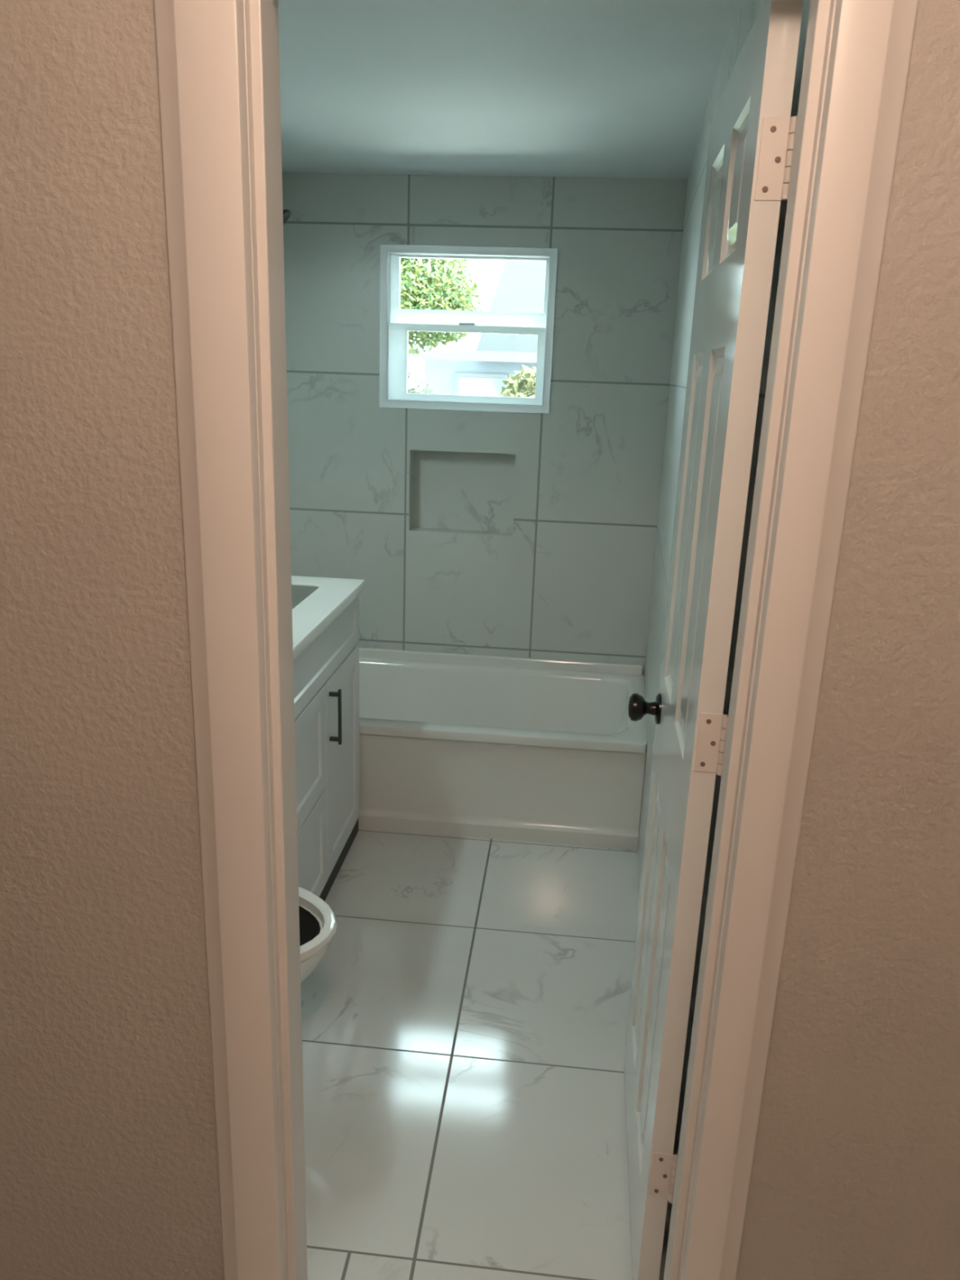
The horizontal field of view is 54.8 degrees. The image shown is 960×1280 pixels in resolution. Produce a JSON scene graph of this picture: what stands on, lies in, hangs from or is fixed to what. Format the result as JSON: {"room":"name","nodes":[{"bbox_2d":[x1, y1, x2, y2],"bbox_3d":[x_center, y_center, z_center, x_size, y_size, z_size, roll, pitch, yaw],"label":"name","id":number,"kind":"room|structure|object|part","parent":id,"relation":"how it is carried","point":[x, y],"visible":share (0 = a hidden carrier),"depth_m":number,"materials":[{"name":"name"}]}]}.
{"room":"hallway","nodes":[
{"label":"hallway","id":0,"kind":"room"},
{"bbox_2d":[0,0,959,1279],"bbox_3d":[-0.219,-0.014,1.233,3.300,2.440,0.112,3,16,5],"label":"wall","id":1,"kind":"structure","parent":0,"point":[109,1166],"depth_m":1.20,"materials":[{"name":"beige paint"}]},
{"bbox_2d":[154,0,307,1279],"bbox_3d":[-0.319,0.187,1.291,0.110,2.015,0.143,3,16,5],"label":"door frame","id":2,"kind":"structure","parent":1,"relation":"attached to","point":[201,52],"depth_m":1.16,"materials":[{"name":"white paint"}]},
{"bbox_2d":[281,172,687,675],"bbox_3d":[-0.041,-0.626,3.735,1.750,2.242,0.140,3,16,5],"label":"wall","id":3,"kind":"structure","parent":0,"point":[473,532],"depth_m":3.62,"materials":[{"name":"tile"}]},
{"bbox_2d":[379,244,557,413],"bbox_3d":[-0.047,-1.189,3.566,0.661,0.589,0.140,3,16,5],"label":"window","id":4,"kind":"structure","parent":3,"relation":"in","point":[395,322],"depth_m":3.54,"materials":[{"name":"white plastic"}]},
{"bbox_3d":[-0.054,-1.061,3.572,0.609,0.288,0.030,3,16,5],"label":"sash","id":5,"kind":"part","parent":4,"relation":"part of","materials":[{"name":"white plastic"}]},
{"bbox_3d":[-0.042,-1.323,3.534,0.609,0.263,0.035,3,16,5],"label":"sash","id":6,"kind":"part","parent":4,"relation":"part of","materials":[{"name":"white plastic"}]},
{"bbox_2d":[300,828,669,1279],"bbox_3d":[-0.221,1.077,1.963,3.300,0.060,4.415,3,16,5],"label":"floor","id":7,"kind":"structure","parent":0,"point":[464,1011],"depth_m":2.16,"materials":[{"name":"tile"}]},
{"bbox_2d":[298,886,337,983],"bbox_3d":[-0.671,0.594,1.985,0.736,0.825,0.436,3,16,5],"label":"toilet","id":8,"kind":"object","parent":7,"relation":"on","point":[317,921],"visible":0.11,"depth_m":2.00,"materials":[{"name":"white ceramic"}]},
{"bbox_3d":[-0.524,0.691,1.997,0.369,0.162,0.280,3,16,5],"label":"bowl interior","id":9,"kind":"part","parent":8,"relation":"part of","materials":[{"name":"black ceramic"}]},
{"bbox_3d":[-0.616,0.801,2.038,0.588,0.402,0.366,3,16,5],"label":"bowl","id":10,"kind":"part","parent":8,"relation":"part of","materials":[{"name":"white ceramic"}]},
{"bbox_2d":[293,595,359,901],"bbox_3d":[-0.689,0.357,2.730,0.548,0.867,0.882,3,16,5],"label":"vanity cabinet","id":11,"kind":"object","parent":7,"relation":"on","point":[326,673],"visible":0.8,"depth_m":2.72,"materials":[{"name":"white paint"}]},
{"bbox_3d":[-0.477,0.339,2.478,0.017,0.312,0.445,3,16,5],"label":"drawer","id":12,"kind":"part","parent":11,"relation":"part of","materials":[{"name":"white paint"}]},
{"bbox_3d":[-0.488,0.642,2.565,0.017,0.308,0.445,3,16,5],"label":"drawer","id":13,"kind":"part","parent":11,"relation":"part of","materials":[{"name":"white paint"}]},
{"bbox_3d":[-0.448,0.042,2.615,0.017,0.172,0.876,3,16,5],"label":"drawer","id":14,"kind":"part","parent":11,"relation":"part of","materials":[{"name":"white paint"}]},
{"bbox_2d":[291,575,365,661],"bbox_3d":[-0.681,-0.069,2.608,0.531,0.203,0.912,3,16,5],"label":"countertop","id":15,"kind":"structure","parent":11,"relation":"on","point":[317,602],"depth_m":2.72,"materials":[{"name":"white stone"}]},
{"bbox_2d":[291,583,319,608],"bbox_3d":[-0.685,-0.034,2.637,0.304,0.120,0.654,3,16,5],"label":"basin","id":16,"kind":"object","parent":15,"relation":"in","point":[301,593],"depth_m":2.92,"materials":[{"name":"grey ceramic"}]},
{"bbox_3d":[-0.424,0.225,2.718,0.036,0.170,0.014,3,16,5],"label":"bar pull","id":17,"kind":"part","parent":11,"relation":"part of","materials":[{"name":"black metal"}]},
{"bbox_3d":[-0.439,0.370,2.942,0.017,0.626,0.427,3,16,5],"label":"cabinet door","id":18,"kind":"part","parent":11,"relation":"part of","materials":[{"name":"white paint"}]},
{"bbox_2d":[358,647,647,849],"bbox_3d":[-0.128,0.368,3.546,1.523,0.432,0.777,3,16,5],"label":"bathtub","id":19,"kind":"object","parent":7,"relation":"on","point":[494,747],"visible":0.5,"depth_m":3.21,"materials":[{"name":"white ceramic"}]},
{"bbox_2d":[278,0,745,179],"bbox_3d":[-0.102,-1.405,2.201,1.800,0.100,2.625,3,16,5],"label":"ceiling","id":20,"kind":"structure","parent":0,"point":[540,88],"depth_m":2.29,"materials":[{"name":"white paint"}]},
{"bbox_2d":[637,0,810,1227],"bbox_3d":[0.650,-0.225,2.426,0.302,2.242,2.447,3,16,5],"label":"wall","id":21,"kind":"structure","parent":0,"point":[747,16],"depth_m":2.51,"materials":[{"name":"paint"}]},
{"bbox_2d":[623,0,803,1279],"bbox_3d":[0.350,0.128,1.594,0.161,1.978,0.612,4,16,6],"label":"door","id":22,"kind":"structure","parent":21,"relation":"in","point":[752,133],"depth_m":1.37,"materials":[{"name":"white paint"}]},
{"bbox_3d":[0.327,0.135,1.847,0.063,0.062,0.062,4,16,6],"label":"knob","id":23,"kind":"part","parent":22,"relation":"part of","materials":[{"name":"brown metal"}]},
{"bbox_2d":[663,0,918,1279],"bbox_3d":[0.365,0.228,1.232,0.093,2.015,0.143,3,16,5],"label":"door frame","id":24,"kind":"structure","parent":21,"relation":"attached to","point":[872,41],"depth_m":1.08,"materials":[{"name":"white paint"}]},
{"bbox_3d":[-0.992,-0.315,2.541,0.100,2.242,2.505,3,16,5],"label":"wall","id":25,"kind":"structure","parent":0,"visible":0},
{"bbox_2d":[283,209,290,224],"bbox_3d":[-0.729,-1.431,3.102,0.190,0.088,0.068,3,16,5],"label":"shower head","id":26,"kind":"object","parent":25,"relation":"attached to","point":[286,213],"visible":0.21,"depth_m":3.09},
{"label":"outside","id":27,"kind":"structure","parent":0,"visible":0},
{"bbox_3d":[2.036,-4.843,24.494,50.000,0.100,42.285,3,16,5],"label":"ground","id":28,"kind":"structure","parent":27,"visible":0},
{"bbox_2d":[407,370,433,394],"bbox_3d":[-0.792,-1.474,8.630,1.360,2.019,0.915,3,16,5],"label":"shrub","id":29,"kind":"object","parent":28,"relation":"on","point":[415,385],"visible":0.06,"depth_m":8.19,"materials":[{"name":"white plant"}]},
{"bbox_2d":[400,257,483,356],"bbox_3d":[-0.974,-2.486,9.114,2.017,3.683,1.513,3,16,5],"label":"tree","id":30,"kind":"object","parent":28,"relation":"on","point":[422,280],"visible":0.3,"depth_m":8.42,"materials":[{"name":"green plant"}]},
{"bbox_2d":[408,260,546,396],"bbox_3d":[3.828,-6.206,19.864,9.800,5.200,7.050,3,16,5],"label":"house","id":31,"kind":"structure","parent":28,"relation":"on","point":[481,371],"depth_m":17.50,"materials":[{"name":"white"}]},
{"bbox_2d":[498,364,536,397],"bbox_3d":[0.650,-1.376,8.287,1.297,2.116,0.994,3,16,5],"label":"shrub","id":32,"kind":"object","parent":28,"relation":"on","point":[526,388],"visible":0.04,"depth_m":7.85,"materials":[{"name":"green plant"}]}
]}

